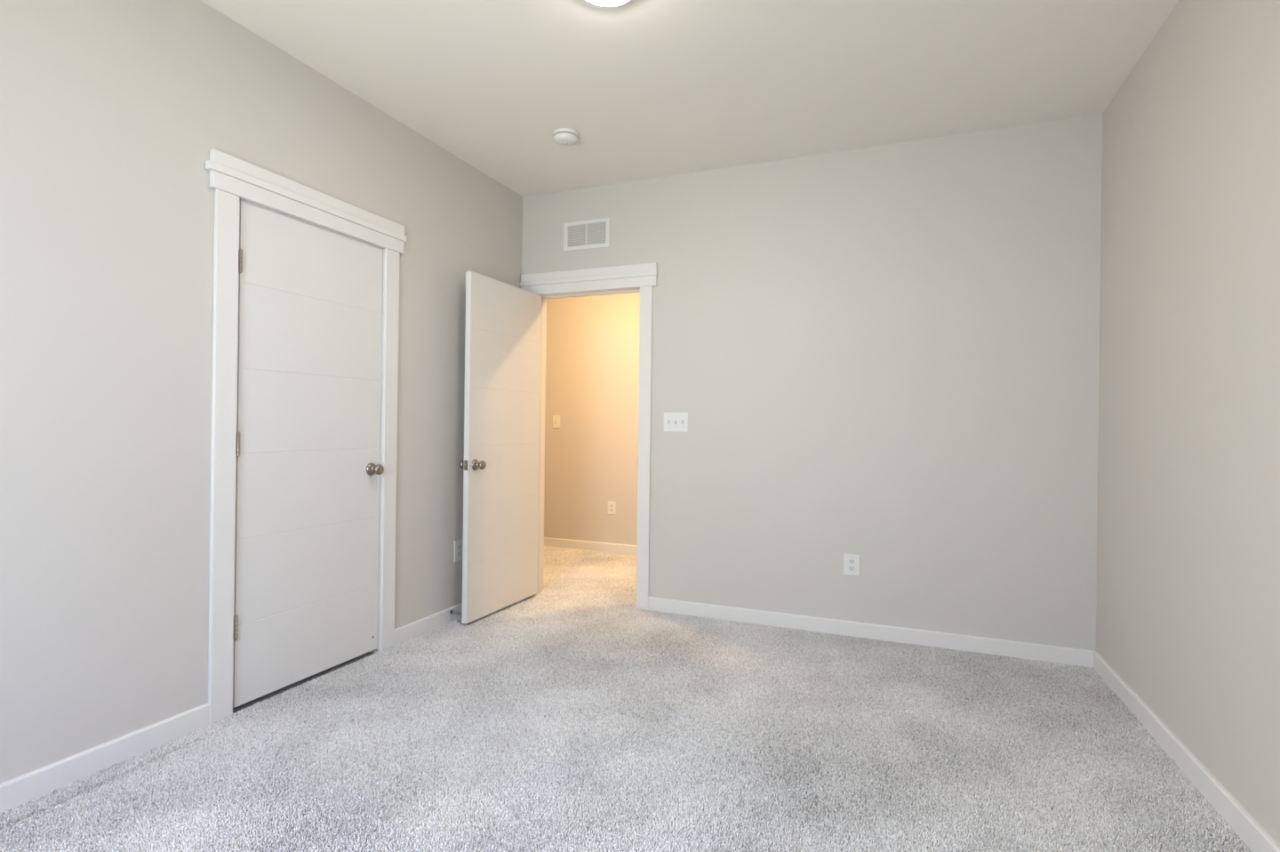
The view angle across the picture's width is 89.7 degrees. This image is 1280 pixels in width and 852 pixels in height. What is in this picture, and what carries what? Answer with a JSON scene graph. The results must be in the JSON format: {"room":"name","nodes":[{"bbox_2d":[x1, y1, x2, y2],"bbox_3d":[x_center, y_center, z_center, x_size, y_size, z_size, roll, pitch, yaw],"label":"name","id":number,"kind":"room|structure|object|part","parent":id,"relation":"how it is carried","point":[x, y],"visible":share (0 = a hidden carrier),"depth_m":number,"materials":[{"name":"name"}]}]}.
{"room":"empty bedroom","nodes":[
{"label":"empty bedroom","id":0,"kind":"room"},
{"bbox_2d":[0,0,522,783],"bbox_3d":[-1.728,-0.218,2.412,0.120,2.755,4.450,1,0,22],"label":"wall","id":1,"kind":"structure","parent":0,"point":[113,112],"depth_m":2.24,"materials":[{"name":"paint"}]},
{"bbox_2d":[0,702,209,812],"bbox_3d":[-2.089,1.104,1.394,0.014,0.102,2.307,1,0,22],"label":"baseboard","id":2,"kind":"structure","parent":1,"relation":"attached to","point":[29,786],"depth_m":2.12,"materials":[{"name":"paint"}]},
{"bbox_2d":[205,148,406,724],"bbox_3d":[-1.504,0.056,2.926,0.150,2.213,1.034,1,0,22],"label":"trim","id":3,"kind":"structure","parent":1,"relation":"attached to","point":[232,179],"depth_m":2.53,"materials":[{"name":"paint"}]},
{"bbox_3d":[-1.620,0.127,2.502,0.018,2.068,0.088,1,0,22],"label":"casing","id":4,"kind":"part","parent":3,"relation":"part of","materials":[{"name":"paint"}]},
{"bbox_3d":[-1.289,0.132,3.309,0.018,2.068,0.087,1,0,22],"label":"casing","id":5,"kind":"part","parent":3,"relation":"part of","materials":[{"name":"paint"}]},
{"bbox_2d":[232,198,383,707],"bbox_3d":[-1.478,0.109,2.922,0.167,2.032,0.774,1,0,22],"label":"door","id":6,"kind":"structure","parent":1,"relation":"in","point":[308,468],"depth_m":2.85,"materials":[{"name":"paint"}]},
{"bbox_3d":[-1.305,0.216,3.194,0.050,0.053,0.053,1,0,22],"label":"knob","id":7,"kind":"part","parent":6,"relation":"part of","materials":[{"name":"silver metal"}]},
{"bbox_2d":[394,602,462,645],"bbox_3d":[-1.062,1.118,3.896,0.014,0.102,1.182,1,0,22],"label":"baseboard","id":8,"kind":"structure","parent":1,"relation":"attached to","point":[417,628],"depth_m":3.57,"materials":[{"name":"paint"}]},
{"bbox_2d":[454,538,463,561],"bbox_3d":[-1.083,0.743,3.842,0.008,0.125,0.078,1,0,22],"label":"wall outlet","id":9,"kind":"object","parent":1,"relation":"attached to","point":[458,544],"visible":0.96,"depth_m":3.83,"materials":[{"name":"plastic"}]},
{"bbox_2d":[544,292,639,544],"bbox_3d":[0.445,-0.188,5.705,5.800,2.755,0.120,1,0,22],"label":"wall","id":10,"kind":"structure","parent":0,"point":[592,350],"depth_m":6.00,"materials":[{"name":"paint"}]},
{"bbox_2d":[552,415,559,428],"bbox_3d":[-0.801,-0.041,6.139,0.078,0.123,0.020,1,0,22],"label":"light switch","id":11,"kind":"object","parent":10,"relation":"attached to","point":[556,418],"visible":1,"depth_m":6.14,"materials":[{"name":"plastic"}]},
{"bbox_2d":[544,536,636,554],"bbox_3d":[0.403,1.138,5.642,5.800,0.102,0.014,1,0,22],"label":"baseboard","id":12,"kind":"structure","parent":10,"relation":"attached to","point":[585,545],"depth_m":5.99,"materials":[{"name":"paint"}]},
{"bbox_2d":[608,501,615,514],"bbox_3d":[-0.262,0.754,5.920,0.078,0.119,0.008,1,0,22],"label":"wall outlet","id":13,"kind":"object","parent":10,"relation":"attached to","point":[611,504],"visible":1,"depth_m":5.92,"materials":[{"name":"plastic"}]},
{"bbox_2d":[18,651,1230,851],"bbox_3d":[-0.824,1.185,2.836,5.862,0.052,6.336,1,0,22],"label":"floor","id":14,"kind":"structure","parent":0,"point":[250,703],"depth_m":2.76,"materials":[{"name":"grey carpet"}]},
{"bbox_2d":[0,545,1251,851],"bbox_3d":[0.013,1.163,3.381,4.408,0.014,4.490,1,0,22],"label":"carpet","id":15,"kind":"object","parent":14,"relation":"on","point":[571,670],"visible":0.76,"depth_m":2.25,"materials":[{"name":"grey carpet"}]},
{"bbox_2d":[200,0,1178,197],"bbox_3d":[-0.684,-1.632,2.849,6.086,0.100,6.276,1,0,22],"label":"ceiling","id":16,"kind":"structure","parent":0,"point":[648,89],"depth_m":2.82,"materials":[{"name":"paint"}]},
{"bbox_2d":[552,128,578,145],"bbox_3d":[-0.401,-1.549,3.470,0.136,0.057,0.136,1,0,22],"label":"smoke detector","id":17,"kind":"object","parent":16,"relation":"attached to","point":[562,136],"visible":1,"depth_m":3.43,"materials":[{"name":"plastic"}]},
{"bbox_2d":[584,0,631,7],"bbox_3d":[-0.118,-1.555,2.281,0.224,0.040,0.224,1,0,22],"label":"ceiling light","id":18,"kind":"object","parent":16,"relation":"in","point":[598,3],"visible":1,"depth_m":2.35,"materials":[{"name":"glass"}]},
{"bbox_2d":[521,113,1102,650],"bbox_3d":[-0.157,-0.197,4.237,5.800,2.755,0.120,1,0,22],"label":"wall","id":19,"kind":"structure","parent":0,"point":[888,356],"depth_m":3.56,"materials":[{"name":"paint"}]},
{"bbox_2d":[450,271,541,623],"bbox_3d":[-0.863,0.124,4.043,0.200,2.020,0.777,1,0,23],"label":"door","id":20,"kind":"structure","parent":19,"relation":"in","point":[500,463],"depth_m":3.96,"materials":[{"name":"paint"}]},
{"bbox_3d":[-1.028,0.225,3.766,0.050,0.053,0.053,1,0,23],"label":"knob","id":21,"kind":"part","parent":20,"relation":"part of","materials":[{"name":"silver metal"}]},
{"bbox_3d":[-0.998,0.225,3.687,0.025,0.057,0.002,1,0,23],"label":"latch plate","id":22,"kind":"part","parent":20,"relation":"part of","materials":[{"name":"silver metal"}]},
{"bbox_3d":[-0.920,0.226,3.720,0.050,0.053,0.053,1,0,23],"label":"knob","id":23,"kind":"part","parent":20,"relation":"part of","materials":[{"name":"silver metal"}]},
{"bbox_2d":[563,217,610,251],"bbox_3d":[-0.353,-1.264,4.254,0.342,0.189,0.010,1,0,22],"label":"air vent","id":24,"kind":"object","parent":19,"relation":"in","point":[590,234],"visible":1,"depth_m":4.25,"materials":[{"name":"metal"}]},
{"bbox_2d":[520,262,657,609],"bbox_3d":[-0.342,0.072,4.307,1.008,2.213,0.172,1,0,22],"label":"trim","id":25,"kind":"structure","parent":19,"relation":"attached to","point":[642,278],"depth_m":4.09,"materials":[{"name":"paint"}]},
{"bbox_3d":[-0.711,0.140,4.537,0.084,2.068,0.018,1,0,22],"label":"casing","id":26,"kind":"part","parent":25,"relation":"part of","materials":[{"name":"paint"}]},
{"bbox_3d":[-0.342,0.146,4.309,0.761,2.066,0.033,1,0,22],"label":"door stop moulding","id":27,"kind":"part","parent":25,"relation":"part of","materials":[{"name":"paint"}]},
{"bbox_3d":[0.028,0.149,4.085,0.084,2.068,0.018,1,0,22],"label":"casing","id":28,"kind":"part","parent":25,"relation":"part of","materials":[{"name":"paint"}]},
{"bbox_2d":[663,412,688,431],"bbox_3d":[0.221,-0.024,4.005,0.162,0.122,0.020,1,0,22],"label":"light switch","id":29,"kind":"object","parent":19,"relation":"attached to","point":[673,421],"visible":1,"depth_m":4.01,"materials":[{"name":"plastic"}]},
{"bbox_2d":[843,553,859,575],"bbox_3d":[1.188,0.779,3.610,0.086,0.118,0.008,1,0,22],"label":"wall outlet","id":30,"kind":"object","parent":19,"relation":"attached to","point":[851,561],"visible":1,"depth_m":3.61,"materials":[{"name":"plastic"}]},
{"bbox_2d":[848,565,855,570],"bbox_3d":[1.187,0.799,3.608,0.033,0.026,0.004,1,0,22],"label":"receptacle","id":31,"kind":"object","parent":30,"relation":"attached to","point":[851,567],"depth_m":3.61,"materials":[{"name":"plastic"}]},
{"bbox_2d":[848,559,855,563],"bbox_3d":[1.188,0.760,3.608,0.033,0.026,0.004,1,0,22],"label":"receptacle","id":32,"kind":"object","parent":30,"relation":"attached to","point":[851,561],"depth_m":3.61,"materials":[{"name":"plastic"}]},
{"bbox_2d":[648,596,1094,667],"bbox_3d":[1.149,1.146,3.621,2.366,0.102,0.014,1,0,22],"label":"baseboard","id":33,"kind":"structure","parent":19,"relation":"attached to","point":[1024,650],"depth_m":3.53,"materials":[{"name":"paint"}]},
{"bbox_2d":[1096,0,1279,845],"bbox_3d":[1.523,-0.177,1.078,0.120,2.755,4.454,1,0,21],"label":"wall","id":34,"kind":"structure","parent":0,"point":[1188,600],"depth_m":2.16,"materials":[{"name":"paint"}]},
{"bbox_2d":[1093,650,1279,851],"bbox_3d":[1.444,1.149,1.102,0.014,0.102,4.450,1,0,21],"label":"baseboard","id":35,"kind":"structure","parent":34,"relation":"attached to","point":[1252,834],"depth_m":2.14,"materials":[{"name":"paint"}]}
]}

